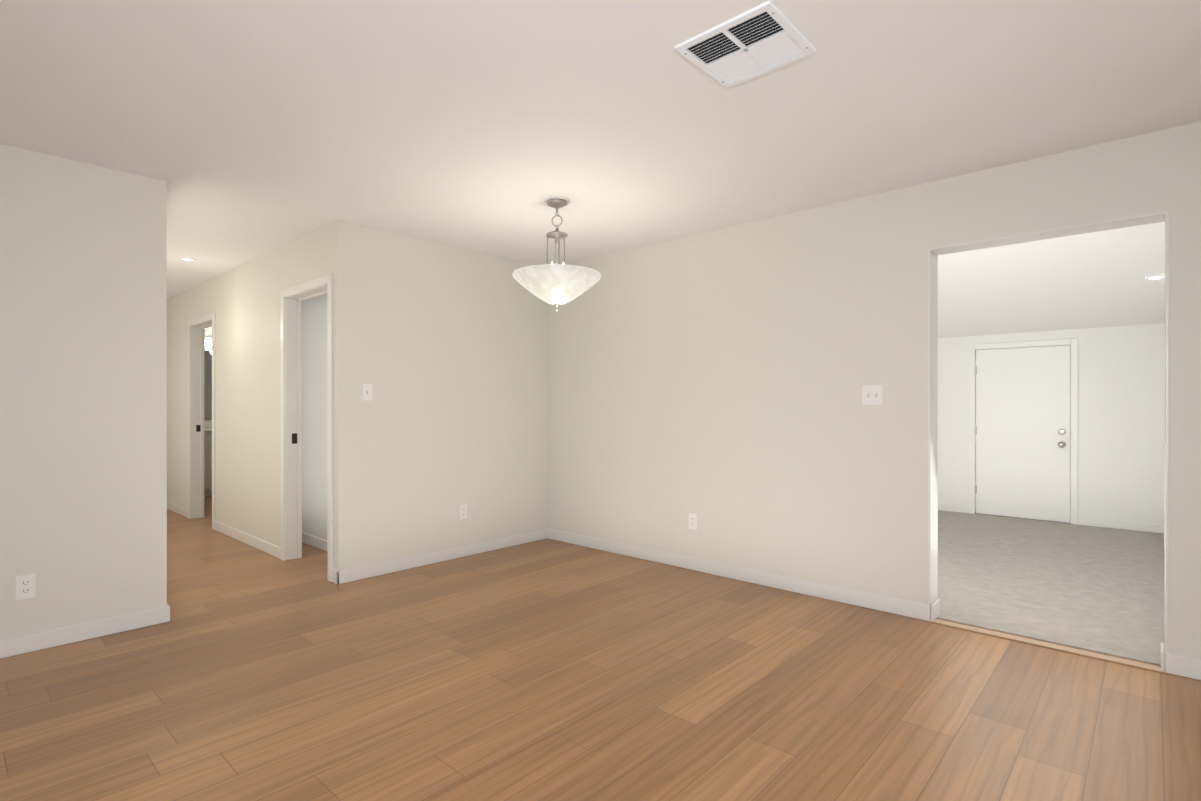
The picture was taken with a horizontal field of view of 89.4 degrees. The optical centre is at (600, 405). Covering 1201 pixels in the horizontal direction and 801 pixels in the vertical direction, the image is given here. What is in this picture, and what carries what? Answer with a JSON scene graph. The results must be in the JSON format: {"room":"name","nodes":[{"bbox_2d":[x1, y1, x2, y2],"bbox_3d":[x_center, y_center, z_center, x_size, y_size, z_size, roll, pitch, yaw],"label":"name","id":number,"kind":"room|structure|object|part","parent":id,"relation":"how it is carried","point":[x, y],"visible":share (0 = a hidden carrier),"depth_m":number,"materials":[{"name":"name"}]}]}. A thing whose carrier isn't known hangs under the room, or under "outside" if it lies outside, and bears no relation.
{"room":"empty dining room","nodes":[
{"label":"empty dining room","id":0,"kind":"room"},
{"bbox_2d":[205,326,211,428],"bbox_3d":[-5.668,-0.028,8.187,0.120,2.440,2.980,0,0,42],"label":"wall","id":1,"kind":"structure","parent":0,"point":[208,333],"depth_m":8.38,"materials":[{"name":"grey paint"}]},
{"bbox_2d":[205,351,211,419],"bbox_3d":[-5.274,-0.284,8.524,0.008,0.950,1.350,0,0,42],"label":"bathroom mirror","id":2,"kind":"object","parent":1,"relation":"attached to","point":[208,385],"depth_m":8.37,"materials":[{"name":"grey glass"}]},
{"bbox_2d":[205,337,211,345],"bbox_3d":[-5.216,-0.884,8.471,0.165,0.130,0.650,0,0,42],"label":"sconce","id":3,"kind":"object","parent":1,"relation":"attached to","point":[208,341],"visible":0.25,"depth_m":8.25,"materials":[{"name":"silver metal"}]},
{"bbox_2d":[167,224,330,546],"bbox_3d":[-3.834,-0.026,6.043,5.480,2.440,0.120,0,0,42],"label":"wall","id":4,"kind":"structure","parent":0,"point":[242,302],"depth_m":5.31,"materials":[{"name":"grey paint"}]},
{"bbox_2d":[167,501,187,517],"bbox_3d":[-5.140,1.149,7.142,2.070,0.088,0.014,0,0,42],"label":"baseboard","id":5,"kind":"structure","parent":4,"relation":"attached to","point":[173,507],"depth_m":6.72,"materials":[{"name":"white wood"}]},
{"bbox_2d":[196,425,200,431],"bbox_3d":[-4.281,0.238,6.457,0.002,0.070,0.040,0,0,42],"label":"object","id":6,"kind":"structure","parent":4,"relation":"attached to","point":[198,428],"depth_m":6.46,"materials":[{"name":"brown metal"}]},
{"bbox_2d":[188,313,214,529],"bbox_3d":[-4.008,0.149,6.193,0.880,2.090,0.139,0,0,42],"label":"trim","id":7,"kind":"structure","parent":4,"relation":"attached to","point":[194,420],"depth_m":6.42,"materials":[{"name":"white wood"}]},
{"bbox_2d":[214,521,280,558],"bbox_3d":[-3.102,1.150,5.287,1.680,0.088,0.014,0,0,42],"label":"baseboard","id":8,"kind":"structure","parent":4,"relation":"attached to","point":[274,550],"depth_m":5.19,"materials":[{"name":"white wood"}]},
{"bbox_2d":[292,433,296,443],"bbox_3d":[-2.388,0.255,4.734,0.002,0.080,0.040,0,0,42],"label":"strike plate","id":9,"kind":"object","parent":4,"relation":"attached to","point":[294,438],"depth_m":4.73,"materials":[{"name":"brown metal"}]},
{"bbox_2d":[281,274,332,581],"bbox_3d":[-2.111,0.150,4.466,0.890,2.090,0.139,0,0,42],"label":"trim","id":10,"kind":"structure","parent":4,"relation":"attached to","point":[290,296],"depth_m":4.69,"materials":[{"name":"white wood"}]},
{"bbox_2d":[0,144,546,639],"bbox_3d":[-3.049,-0.023,2.745,0.120,2.440,7.500,0,0,42],"label":"wall","id":11,"kind":"structure","parent":0,"point":[83,392],"depth_m":3.32,"materials":[{"name":"grey paint"}]},
{"bbox_2d":[16,573,35,599],"bbox_3d":[-2.787,0.877,2.940,0.008,0.115,0.070,0,0,42],"label":"electrical outlet","id":12,"kind":"object","parent":11,"relation":"attached to","point":[25,586],"visible":1,"depth_m":2.94,"materials":[{"name":"white plastic"}]},
{"bbox_2d":[0,604,167,658],"bbox_3d":[-3.961,1.154,1.649,0.018,0.088,4.590,0,0,42],"label":"baseboard","id":13,"kind":"structure","parent":11,"relation":"attached to","point":[27,643],"depth_m":3.08,"materials":[{"name":"white wood"}]},
{"bbox_2d":[168,604,169,621],"bbox_3d":[-4.466,1.151,5.250,5.614,0.088,0.014,0,0,42],"label":"baseboard","id":14,"kind":"structure","parent":11,"relation":"attached to","point":[168,604],"depth_m":3.36,"materials":[{"name":"white wood"}]},
{"bbox_2d":[362,384,371,400],"bbox_3d":[-1.618,-0.095,4.215,0.018,0.115,0.070,0,0,42],"label":"light switch","id":15,"kind":"object","parent":11,"relation":"attached to","point":[366,392],"visible":1,"depth_m":4.21,"materials":[{"name":"white plastic"}]},
{"bbox_2d":[332,529,547,583],"bbox_3d":[-1.135,1.151,4.761,0.038,0.088,1.884,0,0,42],"label":"baseboard","id":16,"kind":"structure","parent":11,"relation":"attached to","point":[367,571],"depth_m":4.58,"materials":[{"name":"white wood"}]},
{"bbox_2d":[459,504,466,519],"bbox_3d":[-1.088,0.840,4.805,0.008,0.115,0.070,0,0,42],"label":"electrical outlet","id":17,"kind":"object","parent":11,"relation":"attached to","point":[462,511],"visible":1,"depth_m":4.80,"materials":[{"name":"white plastic"}]},
{"bbox_2d":[302,294,327,540],"bbox_3d":[-2.426,-0.025,5.234,2.310,2.440,0.120,0,0,42],"label":"wall","id":18,"kind":"structure","parent":0,"point":[314,430],"depth_m":5.16,"materials":[{"name":"grey paint"}]},
{"bbox_2d":[302,532,327,551],"bbox_3d":[-2.471,1.151,5.186,2.310,0.088,0.014,0,0,42],"label":"baseboard","id":19,"kind":"structure","parent":18,"relation":"attached to","point":[315,541],"depth_m":5.12,"materials":[{"name":"white wood"}]},
{"bbox_2d":[0,496,1200,800],"bbox_3d":[-2.502,1.247,2.218,12.840,0.100,7.695,0,0,42],"label":"floor","id":20,"kind":"structure","parent":0,"point":[546,670],"depth_m":2.48,"materials":[{"name":"brown wood"}]},
{"bbox_2d":[205,433,211,496],"bbox_3d":[-5.403,0.772,7.990,0.534,0.840,0.485,0,0,42],"label":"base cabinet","id":21,"kind":"object","parent":20,"relation":"on","point":[208,462],"depth_m":7.92,"materials":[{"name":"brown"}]},
{"bbox_2d":[0,0,1200,298],"bbox_3d":[-2.477,-1.293,2.244,12.840,0.100,7.770,0,0,42],"label":"ceiling","id":22,"kind":"structure","parent":0,"point":[248,130],"depth_m":2.52,"materials":[{"name":"white paint"}]},
{"bbox_2d":[181,257,194,260],"bbox_3d":[-3.494,-1.240,5.137,0.104,0.010,0.104,0,0,42],"label":"recessed light","id":23,"kind":"object","parent":22,"relation":"in","point":[187,259],"visible":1,"depth_m":5.12,"materials":[{"name":"white"}]},
{"bbox_2d":[512,199,600,309],"bbox_3d":[-0.265,-0.912,3.702,0.542,0.665,0.542,0,0,42],"label":"pendant light","id":24,"kind":"object","parent":22,"relation":"hanging from","point":[556,285],"visible":1,"depth_m":3.57,"materials":[{"name":"white glass"}]},
{"bbox_3d":[-0.265,-0.711,3.702,0.542,0.188,0.542,0,0,42],"label":"lamp shade","id":25,"kind":"part","parent":24,"relation":"part of","materials":[{"name":"white glass"}]},
{"bbox_3d":[-0.265,-0.912,3.702,0.132,0.665,0.132,0,0,42],"label":"stem","id":26,"kind":"part","parent":24,"relation":"part of","materials":[{"name":"silver metal"}]},
{"bbox_2d":[674,0,815,87],"bbox_3d":[0.504,-1.237,2.106,0.355,0.012,0.350,0,0,42],"label":"ceiling vent","id":27,"kind":"object","parent":22,"relation":"in","point":[765,37],"visible":1,"depth_m":2.09,"materials":[{"name":"white"}]},
{"bbox_2d":[547,122,1200,659],"bbox_3d":[2.114,-0.024,3.217,7.120,2.440,0.150,0,0,42],"label":"wall","id":28,"kind":"structure","parent":0,"point":[715,380],"depth_m":3.84,"materials":[{"name":"grey paint"}]},
{"bbox_2d":[689,513,696,529],"bbox_3d":[0.673,0.842,4.423,0.070,0.115,0.008,0,0,42],"label":"electrical outlet","id":29,"kind":"object","parent":28,"relation":"attached to","point":[692,521],"visible":1,"depth_m":4.42,"materials":[{"name":"white plastic"}]},
{"bbox_2d":[548,529,939,620],"bbox_3d":[0.679,1.151,4.417,3.144,0.088,0.018,0,0,42],"label":"baseboard","id":30,"kind":"structure","parent":28,"relation":"attached to","point":[920,611],"depth_m":4.02,"materials":[{"name":"white wood"}]},
{"bbox_2d":[862,385,882,404],"bbox_3d":[1.599,-0.064,3.572,0.116,0.115,0.018,0,0,42],"label":"light switch","id":31,"kind":"object","parent":28,"relation":"attached to","point":[872,394],"visible":1,"depth_m":3.57,"materials":[{"name":"white plastic"}]},
{"bbox_2d":[928,211,1168,652],"bbox_3d":[2.238,0.117,3.105,0.979,1.984,0.158,0,0,42],"label":"door frame","id":32,"kind":"structure","parent":28,"relation":"attached to","point":[1144,219],"depth_m":3.33,"materials":[{"name":"white"}]},
{"bbox_2d":[1162,525,1164,548],"bbox_3d":[3.959,1.148,4.230,0.014,0.082,3.830,0,0,42],"label":"baseboard","id":33,"kind":"structure","parent":28,"relation":"attached to","point":[1163,526],"depth_m":5.50,"materials":[{"name":"white wood"}]},
{"bbox_2d":[1161,645,1200,679],"bbox_3d":[3.599,1.154,1.758,2.899,0.088,0.018,0,0,42],"label":"baseboard","id":34,"kind":"structure","parent":28,"relation":"attached to","point":[1183,666],"depth_m":2.68,"materials":[{"name":"white wood"}]},
{"bbox_2d":[929,619,1164,672],"bbox_3d":[2.191,1.192,3.054,0.955,0.009,0.060,0,0,42],"label":"sill","id":35,"kind":"structure","parent":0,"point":[1064,648],"depth_m":2.99,"materials":[{"name":"beige wood"}]},
{"bbox_2d":[935,510,1165,665],"bbox_3d":[3.587,1.242,4.599,5.040,0.106,4.025,0,0,42],"label":"floor carpet","id":36,"kind":"object","parent":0,"point":[1095,589],"visible":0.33,"depth_m":4.11,"materials":[{"name":"grey carpet"}]},
{"bbox_2d":[938,323,1164,524],"bbox_3d":[4.902,0.094,6.042,5.040,2.200,0.120,0,0,42],"label":"wall","id":37,"kind":"structure","parent":0,"point":[1121,423],"depth_m":5.92,"materials":[{"name":"white paint"}]},
{"bbox_2d":[938,503,968,512],"bbox_3d":[3.577,1.146,7.158,1.340,0.082,0.014,0,0,42],"label":"baseboard","id":38,"kind":"structure","parent":37,"relation":"attached to","point":[941,506],"depth_m":6.80,"materials":[{"name":"white wood"}]},
{"bbox_2d":[975,345,1069,522],"bbox_3d":[4.425,0.284,6.393,0.831,1.795,0.114,0,0,42],"label":"door","id":39,"kind":"structure","parent":37,"relation":"in","point":[1022,429],"depth_m":6.38,"materials":[{"name":"white paint"},{"name":"brushed nickel"}]},
{"bbox_2d":[969,338,1077,524],"bbox_3d":[4.465,0.258,6.431,0.950,1.870,0.139,0,0,42],"label":"door frame","id":40,"kind":"structure","parent":37,"relation":"attached to","point":[1072,343],"depth_m":6.21,"materials":[{"name":"white wood"}]},
{"bbox_2d":[1078,516,1161,532],"bbox_3d":[5.003,1.147,5.857,0.620,0.082,0.018,0,0,42],"label":"baseboard","id":41,"kind":"structure","parent":37,"relation":"attached to","point":[1128,525],"depth_m":5.84,"materials":[{"name":"white wood"}]},
{"bbox_2d":[938,222,1164,337],"bbox_3d":[3.626,-1.048,4.640,5.040,0.605,4.090,0,0,42],"label":"ceiling","id":42,"kind":"structure","parent":0,"point":[1090,280],"depth_m":4.88,"materials":[{"name":"white paint"}]},
{"bbox_2d":[1145,274,1164,279],"bbox_3d":[4.144,-0.958,4.525,0.122,0.023,0.121,0,0,42],"label":"recessed light","id":43,"kind":"object","parent":42,"relation":"attached to","point":[1157,277],"visible":0.92,"depth_m":4.52,"materials":[{"name":"white"}]}
]}

